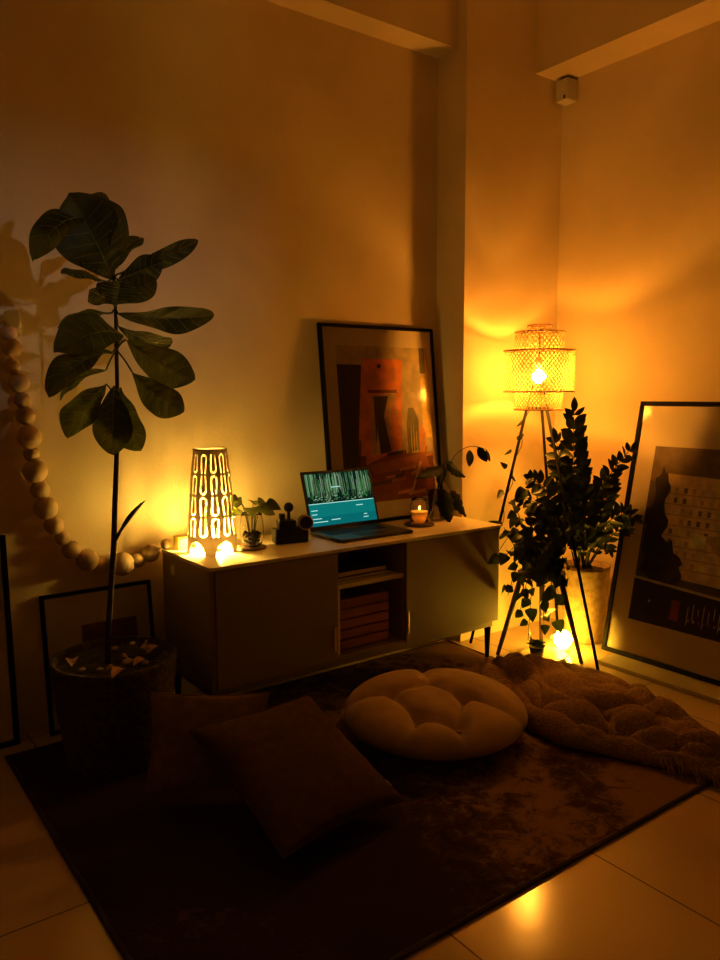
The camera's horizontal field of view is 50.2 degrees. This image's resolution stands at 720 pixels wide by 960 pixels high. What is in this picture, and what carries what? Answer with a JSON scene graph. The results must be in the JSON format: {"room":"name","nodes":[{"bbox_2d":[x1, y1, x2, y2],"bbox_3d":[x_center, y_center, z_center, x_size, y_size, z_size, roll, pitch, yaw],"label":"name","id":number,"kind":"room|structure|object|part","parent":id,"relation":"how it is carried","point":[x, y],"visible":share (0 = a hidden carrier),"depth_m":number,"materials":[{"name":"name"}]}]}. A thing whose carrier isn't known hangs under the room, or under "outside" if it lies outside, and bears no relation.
{"room":"living room","nodes":[
{"label":"living room","id":0,"kind":"room"},
{"bbox_2d":[49,636,177,777],"bbox_3d":[-0.863,0.800,2.724,0.432,0.370,0.432,-5,8,-36],"label":"basket","id":1,"kind":"object","parent":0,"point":[102,699],"depth_m":2.57,"materials":[{"name":"brown wicker"}]},
{"bbox_2d":[0,0,437,734],"bbox_3d":[-1.494,-0.651,2.682,6.250,3.300,0.100,-5,8,-36],"label":"wall","id":2,"kind":"structure","parent":0,"point":[297,150],"depth_m":3.21,"materials":[{"name":"paint"}]},
{"bbox_2d":[0,309,20,334],"bbox_3d":[-1.277,-0.572,2.778,0.090,0.090,0.018,-5,8,-36],"label":"wall switch","id":3,"kind":"object","parent":2,"relation":"attached to","point":[11,317],"visible":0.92,"depth_m":2.78,"materials":[{"name":"white plastic"}]},
{"bbox_2d":[0,322,161,575],"bbox_3d":[-1.046,-0.097,2.949,0.564,0.983,0.095,-5,8,-36],"label":"bead garland","id":4,"kind":"object","parent":2,"relation":"hanging from","point":[29,437],"visible":1,"depth_m":2.84,"materials":[{"name":"wood"}]},
{"bbox_2d":[266,0,458,58],"bbox_3d":[-1.714,-2.087,2.207,5.340,0.337,0.145,-5,8,-36],"label":"ceiling beam","id":5,"kind":"structure","parent":2,"relation":"attached to","point":[427,27],"depth_m":3.55,"materials":[{"name":"paint"}]},
{"bbox_2d":[240,512,263,546],"bbox_3d":[-0.441,0.201,3.127,0.098,0.137,0.098,-5,8,-36],"label":"jar","id":6,"kind":"object","parent":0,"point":[251,529],"depth_m":3.09,"materials":[{"name":"clear glass"}]},
{"bbox_2d":[0,618,719,959],"bbox_3d":[0.336,1.310,0.419,6.250,0.100,6.240,-5,8,-36],"label":"floor","id":7,"kind":"structure","parent":0,"point":[651,892],"depth_m":1.99,"materials":[{"name":"tile"}]},
{"bbox_2d":[0,535,19,748],"bbox_3d":[-1.452,0.607,2.733,0.400,0.785,0.079,-5,8,-36],"label":"framed picture","id":8,"kind":"object","parent":7,"relation":"on","point":[9,721],"visible":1,"depth_m":2.83,"materials":[{"name":"black wood"}]},
{"bbox_2d":[39,580,154,735],"bbox_3d":[-1.028,0.695,3.059,0.435,0.534,0.080,-5,8,-36],"label":"framed picture","id":9,"kind":"object","parent":7,"relation":"on","point":[68,619],"visible":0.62,"depth_m":3.02,"materials":[{"name":"black wood"}]},
{"bbox_2d":[81,615,137,642],"bbox_3d":[-0.992,0.735,3.081,0.220,0.346,0.039,-5,8,-36],"label":"print","id":10,"kind":"object","parent":9,"relation":"attached to","point":[122,625],"depth_m":3.08},
{"bbox_2d":[161,516,501,694],"bbox_3d":[-0.065,0.580,3.440,1.518,0.670,0.453,-5,8,-36],"label":"media cabinet","id":11,"kind":"object","parent":7,"relation":"on","point":[240,620],"visible":0.84,"depth_m":3.09,"materials":[{"name":"paint"}]},
{"bbox_2d":[160,539,171,548],"bbox_3d":[-0.787,0.260,3.115,0.044,0.044,0.044,-5,8,-36],"label":"bead","id":12,"kind":"object","parent":11,"relation":"on","point":[165,543],"visible":1,"depth_m":3.10},
{"bbox_3d":[-0.755,0.865,3.189,0.031,0.165,0.031,-5,8,-36],"label":"leg","id":13,"kind":"part","parent":11,"relation":"part of","materials":[{"name":"black metal"}]},
{"bbox_2d":[173,534,186,549],"bbox_3d":[-0.727,0.253,3.121,0.049,0.056,0.044,-5,8,-36],"label":"box","id":14,"kind":"object","parent":11,"relation":"on","point":[180,541],"visible":0.8,"depth_m":3.10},
{"bbox_3d":[-0.727,0.229,3.118,0.049,0.006,0.044,-5,8,-36],"label":"lid","id":15,"kind":"part","parent":14,"relation":"part of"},
{"bbox_2d":[187,447,237,555],"bbox_3d":[-0.595,0.079,3.068,0.202,0.413,0.202,0,7,4],"label":"table lamp","id":16,"kind":"object","parent":11,"relation":"on","point":[210,538],"visible":0.99,"depth_m":3.00,"materials":[{"name":"white plastic"}]},
{"bbox_3d":[-0.594,0.217,3.084,0.060,0.069,0.060,-5,8,-36],"label":"bulb","id":17,"kind":"part","parent":16,"relation":"part of","materials":[{"name":"white glass"}]},
{"bbox_2d":[237,544,266,550],"bbox_3d":[-0.441,0.274,3.136,0.120,0.008,0.120,-5,8,-36],"label":"coaster","id":18,"kind":"object","parent":11,"relation":"on","point":[242,547],"visible":0.69,"depth_m":3.10,"materials":[{"name":"brown wood"}]},
{"bbox_2d":[223,494,280,546],"bbox_3d":[-0.434,0.166,3.112,0.234,0.210,0.225,-1,7,-10],"label":"potted plant","id":19,"kind":"object","parent":18,"relation":"on","point":[251,520],"visible":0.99,"depth_m":3.09,"materials":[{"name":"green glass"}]},
{"bbox_3d":[-0.313,0.539,2.987,0.543,0.449,0.018,-5,8,-36],"label":"door","id":20,"kind":"part","parent":11,"relation":"part of","materials":[{"name":"paint"}]},
{"bbox_2d":[272,502,313,543],"bbox_3d":[-0.284,0.178,3.255,0.174,0.170,0.078,-2,7,-19],"label":"ornament","id":21,"kind":"object","parent":11,"relation":"on","point":[286,531],"visible":1,"depth_m":3.23,"materials":[{"name":"black plastic"}]},
{"bbox_3d":[-0.327,0.157,3.213,0.032,0.032,0.032,-5,8,-36],"label":"knob","id":22,"kind":"part","parent":21,"relation":"part of","materials":[{"name":"metal"}]},
{"bbox_3d":[-0.301,0.115,3.240,0.042,0.042,0.042,-5,8,-36],"label":"knob","id":23,"kind":"part","parent":21,"relation":"part of","materials":[{"name":"black plastic"}]},
{"bbox_3d":[-0.067,0.731,3.461,1.490,0.035,0.385,-5,8,-36],"label":"frame","id":24,"kind":"part","parent":11,"relation":"part of","materials":[{"name":"paint"}]},
{"bbox_3d":[-0.101,0.654,3.142,0.009,0.100,0.006,-5,8,-36],"label":"handle","id":25,"kind":"part","parent":11,"relation":"part of","materials":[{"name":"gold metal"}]},
{"bbox_2d":[300,467,412,542],"bbox_3d":[-0.017,0.102,3.456,0.390,0.273,0.330,-5,8,-36],"label":"laptop","id":26,"kind":"object","parent":11,"relation":"on","point":[341,505],"visible":1,"depth_m":3.52,"materials":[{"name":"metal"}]},
{"bbox_3d":[-0.089,0.084,3.552,0.390,0.259,0.088,-5,8,-36],"label":"lid","id":27,"kind":"part","parent":26,"relation":"part of","materials":[{"name":"black plastic"}]},
{"bbox_2d":[338,569,388,581],"bbox_3d":[-0.066,0.399,3.394,0.290,0.016,0.263,-5,8,-36],"label":"book","id":28,"kind":"object","parent":11,"relation":"on","point":[385,570],"visible":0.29,"depth_m":3.29,"materials":[{"name":"beige paper"}]},
{"bbox_2d":[338,556,385,577],"bbox_3d":[-0.060,0.380,3.384,0.260,0.022,0.243,-5,8,-36],"label":"book","id":29,"kind":"object","parent":28,"relation":"on","point":[350,565],"visible":0.54,"depth_m":3.35,"materials":[{"name":"paper"}]},
{"bbox_2d":[340,584,388,649],"bbox_3d":[-0.070,0.589,3.405,0.270,0.221,0.295,-5,8,-36],"label":"crate","id":30,"kind":"object","parent":11,"relation":"in","point":[364,614],"visible":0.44,"depth_m":3.31,"materials":[{"name":"red wood"}]},
{"bbox_2d":[338,570,397,583],"bbox_3d":[-0.080,0.411,3.423,0.352,0.015,0.397,-5,8,-36],"label":"shelf","id":31,"kind":"object","parent":11,"relation":"attached to","point":[393,574],"depth_m":3.27,"materials":[{"name":"brown wood"}]},
{"bbox_3d":[0.044,0.567,3.273,0.352,0.297,0.018,-5,8,-36],"label":"bay trim","id":32,"kind":"part","parent":11,"relation":"part of","materials":[{"name":"brown wood"}]},
{"bbox_2d":[317,322,442,521],"bbox_3d":[0.118,-0.275,3.766,0.700,0.952,0.122,-5,8,-36],"label":"framed picture","id":33,"kind":"object","parent":11,"relation":"on","point":[379,391],"visible":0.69,"depth_m":3.76,"materials":[{"name":"black wood"}]},
{"bbox_2d":[335,345,434,501],"bbox_3d":[0.138,-0.277,3.776,0.567,0.751,0.080,-5,8,-36],"label":"print","id":34,"kind":"object","parent":33,"relation":"attached to","point":[384,393],"depth_m":3.77},
{"bbox_3d":[0.211,0.626,3.371,0.009,0.100,0.006,-5,8,-36],"label":"handle","id":35,"kind":"part","parent":11,"relation":"part of","materials":[{"name":"gold metal"}]},
{"bbox_2d":[404,521,434,526],"bbox_3d":[0.284,0.210,3.666,0.146,0.009,0.146,-5,8,-36],"label":"coaster","id":36,"kind":"object","parent":11,"relation":"on","point":[409,524],"visible":0.7,"depth_m":3.63,"materials":[{"name":"brown wood"}]},
{"bbox_2d":[410,497,428,523],"bbox_3d":[0.283,0.145,3.659,0.090,0.120,0.090,-5,8,-36],"label":"jar candle","id":37,"kind":"object","parent":36,"relation":"on","point":[419,506],"visible":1,"depth_m":3.62,"materials":[{"name":"clear glass"}]},
{"bbox_3d":[0.425,0.474,3.528,0.563,0.449,0.018,-5,8,-36],"label":"door","id":38,"kind":"part","parent":11,"relation":"part of","materials":[{"name":"paint"}]},
{"bbox_2d":[415,446,489,521],"bbox_3d":[0.423,0.026,3.775,0.445,0.380,0.150,-4,7,-28],"label":"plant","id":39,"kind":"object","parent":11,"relation":"on","point":[442,503],"visible":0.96,"depth_m":3.76,"materials":[{"name":"green plant"}]},
{"bbox_3d":[0.335,0.064,3.719,0.064,0.248,0.257,5,9,41],"label":"stem","id":40,"kind":"part","parent":39,"relation":"part of","materials":[{"name":"green plant"}]},
{"bbox_3d":[0.391,0.052,3.774,0.046,0.258,0.090,4,8,35],"label":"stem","id":41,"kind":"part","parent":39,"relation":"part of","materials":[{"name":"green plant"}]},
{"bbox_3d":[0.417,0.110,3.762,0.090,0.217,0.054,1,7,11],"label":"stem","id":42,"kind":"part","parent":39,"relation":"part of","materials":[{"name":"green plant"}]},
{"bbox_3d":[0.457,0.038,3.835,0.186,0.271,0.038,-5,8,-36],"label":"stem","id":43,"kind":"part","parent":39,"relation":"part of","materials":[{"name":"green plant"}]},
{"bbox_3d":[0.456,0.095,3.804,0.156,0.188,0.032,-2,7,-18],"label":"stem","id":44,"kind":"part","parent":39,"relation":"part of","materials":[{"name":"green plant"}]},
{"bbox_3d":[0.516,0.007,3.781,0.269,0.345,0.075,-2,7,-14],"label":"stem","id":45,"kind":"part","parent":39,"relation":"part of","materials":[{"name":"green plant"}]},
{"bbox_3d":[0.622,0.788,3.752,0.031,0.151,0.031,-5,8,-36],"label":"leg","id":46,"kind":"part","parent":11,"relation":"part of","materials":[{"name":"black metal"}]},
{"bbox_2d":[5,640,713,959],"bbox_3d":[0.071,0.989,2.744,2.154,0.013,1.614,-5,8,-36],"label":"rug","id":47,"kind":"object","parent":7,"relation":"on","point":[191,873],"visible":0.56,"depth_m":2.21,"materials":[{"name":"brown carpet"}]},
{"bbox_2d":[29,192,213,777],"bbox_3d":[-0.812,0.019,2.675,0.614,1.934,0.426,-5,8,-36],"label":"fiddle leaf fig","id":48,"kind":"object","parent":47,"relation":"on","point":[102,688],"visible":1,"depth_m":2.55,"materials":[{"name":"plant"}]},
{"bbox_2d":[145,691,268,791],"bbox_3d":[-0.491,0.845,2.493,0.391,0.297,0.148,-1,7,-6],"label":"throw cushion","id":49,"kind":"object","parent":47,"relation":"on","point":[177,760],"visible":0.72,"depth_m":2.46,"materials":[{"name":"brown fabric"}]},
{"bbox_2d":[188,694,405,859],"bbox_3d":[-0.192,0.871,2.345,0.501,0.230,0.474,-7,9,-44],"label":"throw cushion","id":50,"kind":"object","parent":47,"relation":"on","point":[300,777],"visible":1,"depth_m":2.27,"materials":[{"name":"brown fabric"}]},
{"bbox_2d":[345,668,527,760],"bbox_3d":[0.283,0.866,2.907,0.690,0.185,0.690,-5,8,-36],"label":"floor cushion","id":51,"kind":"object","parent":47,"relation":"on","point":[437,714],"visible":1,"depth_m":2.73,"materials":[{"name":"beige fabric"}]},
{"bbox_2d":[478,652,719,787],"bbox_3d":[0.965,0.875,3.055,0.698,0.145,1.310,-5,8,-36],"label":"floor cushion","id":52,"kind":"object","parent":47,"relation":"on","point":[570,705],"visible":0.97,"depth_m":2.84,"materials":[{"name":"fabric"}]},
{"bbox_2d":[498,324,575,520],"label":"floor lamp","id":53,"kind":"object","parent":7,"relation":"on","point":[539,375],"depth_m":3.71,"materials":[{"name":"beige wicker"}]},
{"bbox_3d":[0.703,0.246,3.912,0.277,1.223,0.015,1,7,10],"label":"leg","id":54,"kind":"part","parent":53,"relation":"part of","materials":[{"name":"black metal"}]},
{"bbox_3d":[0.884,-0.512,3.795,0.068,0.068,0.068,-5,8,-36],"label":"bulb","id":55,"kind":"part","parent":53,"relation":"part of","materials":[{"name":"white glass"}]},
{"bbox_3d":[1.012,0.224,4.087,0.015,1.224,0.387,4,8,31],"label":"leg","id":56,"kind":"part","parent":53,"relation":"part of","materials":[{"name":"black metal"}]},
{"bbox_2d":[496,568,582,663],"bbox_3d":[0.918,0.664,3.784,0.374,0.421,0.374,-5,8,-36],"label":"plant stand","id":57,"kind":"object","parent":7,"relation":"on","point":[518,586],"visible":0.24,"depth_m":3.79,"materials":[{"name":"brown wood"}]},
{"bbox_3d":[0.744,0.670,3.804,0.138,0.407,0.029,-1,7,-6],"label":"leg","id":58,"kind":"part","parent":57,"relation":"part of","materials":[{"name":"brown wood"}]},
{"bbox_2d":[488,411,571,642],"bbox_3d":[0.815,0.225,3.694,0.395,1.131,0.553,1,7,10],"label":"trailing plant","id":59,"kind":"object","parent":57,"relation":"on","point":[536,562],"visible":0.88,"depth_m":3.65,"materials":[{"name":"green plant"}]},
{"bbox_3d":[0.896,0.383,3.784,0.204,0.135,0.204,-5,8,-36],"label":"pot","id":60,"kind":"part","parent":59,"relation":"part of","materials":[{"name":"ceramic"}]},
{"bbox_3d":[0.896,0.461,3.793,0.230,0.018,0.230,-5,8,-36],"label":"seat","id":61,"kind":"part","parent":57,"relation":"part of","materials":[{"name":"brown wood"}]},
{"bbox_3d":[0.936,0.650,3.970,0.029,0.407,0.148,1,7,13],"label":"leg","id":62,"kind":"part","parent":57,"relation":"part of","materials":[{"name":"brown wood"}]},
{"bbox_3d":[1.019,0.679,3.716,0.144,0.407,0.030,5,8,38],"label":"leg","id":63,"kind":"part","parent":57,"relation":"part of","materials":[{"name":"brown wood"}]},
{"bbox_2d":[519,646,566,660],"bbox_3d":[0.902,0.863,3.791,0.236,0.018,0.236,-5,8,-36],"label":"saucer","id":64,"kind":"object","parent":7,"relation":"on","point":[556,654],"visible":0.56,"depth_m":3.82,"materials":[{"name":"ceramic"}]},
{"bbox_2d":[527,639,545,655],"bbox_3d":[0.871,0.829,3.795,0.103,0.070,0.098,2,7,17],"label":"plant pot","id":65,"kind":"object","parent":64,"relation":"on","point":[537,647],"visible":0.92,"depth_m":3.77,"materials":[{"name":"black plastic"}]},
{"bbox_3d":[0.874,0.842,3.793,0.080,0.045,0.080,-5,8,-36],"label":"pot","id":66,"kind":"part","parent":65,"relation":"part of","materials":[{"name":"plastic"}]},
{"bbox_2d":[553,630,571,652],"bbox_3d":[1.021,0.809,3.868,0.092,0.108,0.092,-5,8,-36],"label":"globe lamp","id":67,"kind":"object","parent":7,"relation":"on","point":[563,641],"visible":0.88,"depth_m":3.84,"materials":[{"name":"glass"}]},
{"bbox_2d":[513,397,642,644],"bbox_3d":[1.038,0.235,3.740,0.784,1.276,0.495,-5,8,-36],"label":"plant","id":68,"kind":"object","parent":7,"relation":"on","point":[595,575],"visible":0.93,"depth_m":3.75,"materials":[{"name":"green plant"}]},
{"bbox_2d":[570,532,599,669],"label":"lamp leg","id":69,"kind":"object","parent":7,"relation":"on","point":[572,538],"depth_m":3.64,"materials":[{"name":"brown wood"}]},
{"bbox_3d":[1.016,0.270,3.687,0.015,1.224,0.373,-5,8,-33],"label":"leg","id":70,"kind":"part","parent":69,"relation":"part of","materials":[{"name":"black metal"}]},
{"bbox_2d":[562,559,610,644],"bbox_3d":[1.182,0.640,4.043,0.252,0.400,0.252,-5,8,-36],"label":"basket","id":71,"kind":"object","parent":7,"relation":"on","point":[595,575],"depth_m":3.95,"materials":[{"name":"beige wicker"}]},
{"bbox_2d":[598,654,719,703],"bbox_3d":[1.660,0.911,3.334,0.415,0.020,1.200,-5,8,-36],"label":"board","id":72,"kind":"object","parent":7,"relation":"on","point":[692,686],"visible":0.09,"depth_m":3.47,"materials":[{"name":"beige wood"}]},
{"bbox_2d":[601,401,719,685],"bbox_3d":[1.589,0.268,3.473,0.285,1.232,0.930,-5,8,-36],"label":"framed picture","id":73,"kind":"object","parent":72,"relation":"on","point":[663,611],"visible":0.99,"depth_m":3.62,"materials":[{"name":"black wood"}]},
{"bbox_2d":[628,446,719,641],"bbox_3d":[1.587,0.285,3.463,0.178,0.832,0.711,-5,8,-36],"label":"print","id":74,"kind":"object","parent":73,"relation":"attached to","point":[674,587],"depth_m":3.59},
{"bbox_2d":[436,0,561,640],"bbox_3d":[0.745,-0.827,4.134,0.710,3.300,0.206,-5,8,-36],"label":"column","id":75,"kind":"structure","parent":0,"point":[500,120],"depth_m":3.95,"materials":[{"name":"paint"}]},
{"bbox_2d":[550,20,719,619],"bbox_3d":[2.803,-0.597,2.040,0.100,3.300,6.040,-5,8,-36],"label":"wall","id":76,"kind":"structure","parent":0,"point":[638,298],"depth_m":3.81,"materials":[{"name":"paint"}]},
{"bbox_2d":[556,76,576,105],"bbox_3d":[1.088,-2.053,4.044,0.080,0.124,0.080,-5,8,-36],"label":"sensor","id":77,"kind":"object","parent":76,"relation":"attached to","point":[566,87],"visible":1,"depth_m":4.02,"materials":[{"name":"white plastic"}]},
{"bbox_2d":[536,0,719,80],"bbox_3d":[2.731,-2.037,1.698,0.215,0.360,5.834,-5,8,-36],"label":"ceiling beam","id":78,"kind":"structure","parent":76,"relation":"attached to","point":[576,38],"depth_m":3.69,"materials":[{"name":"paint"}]}
]}

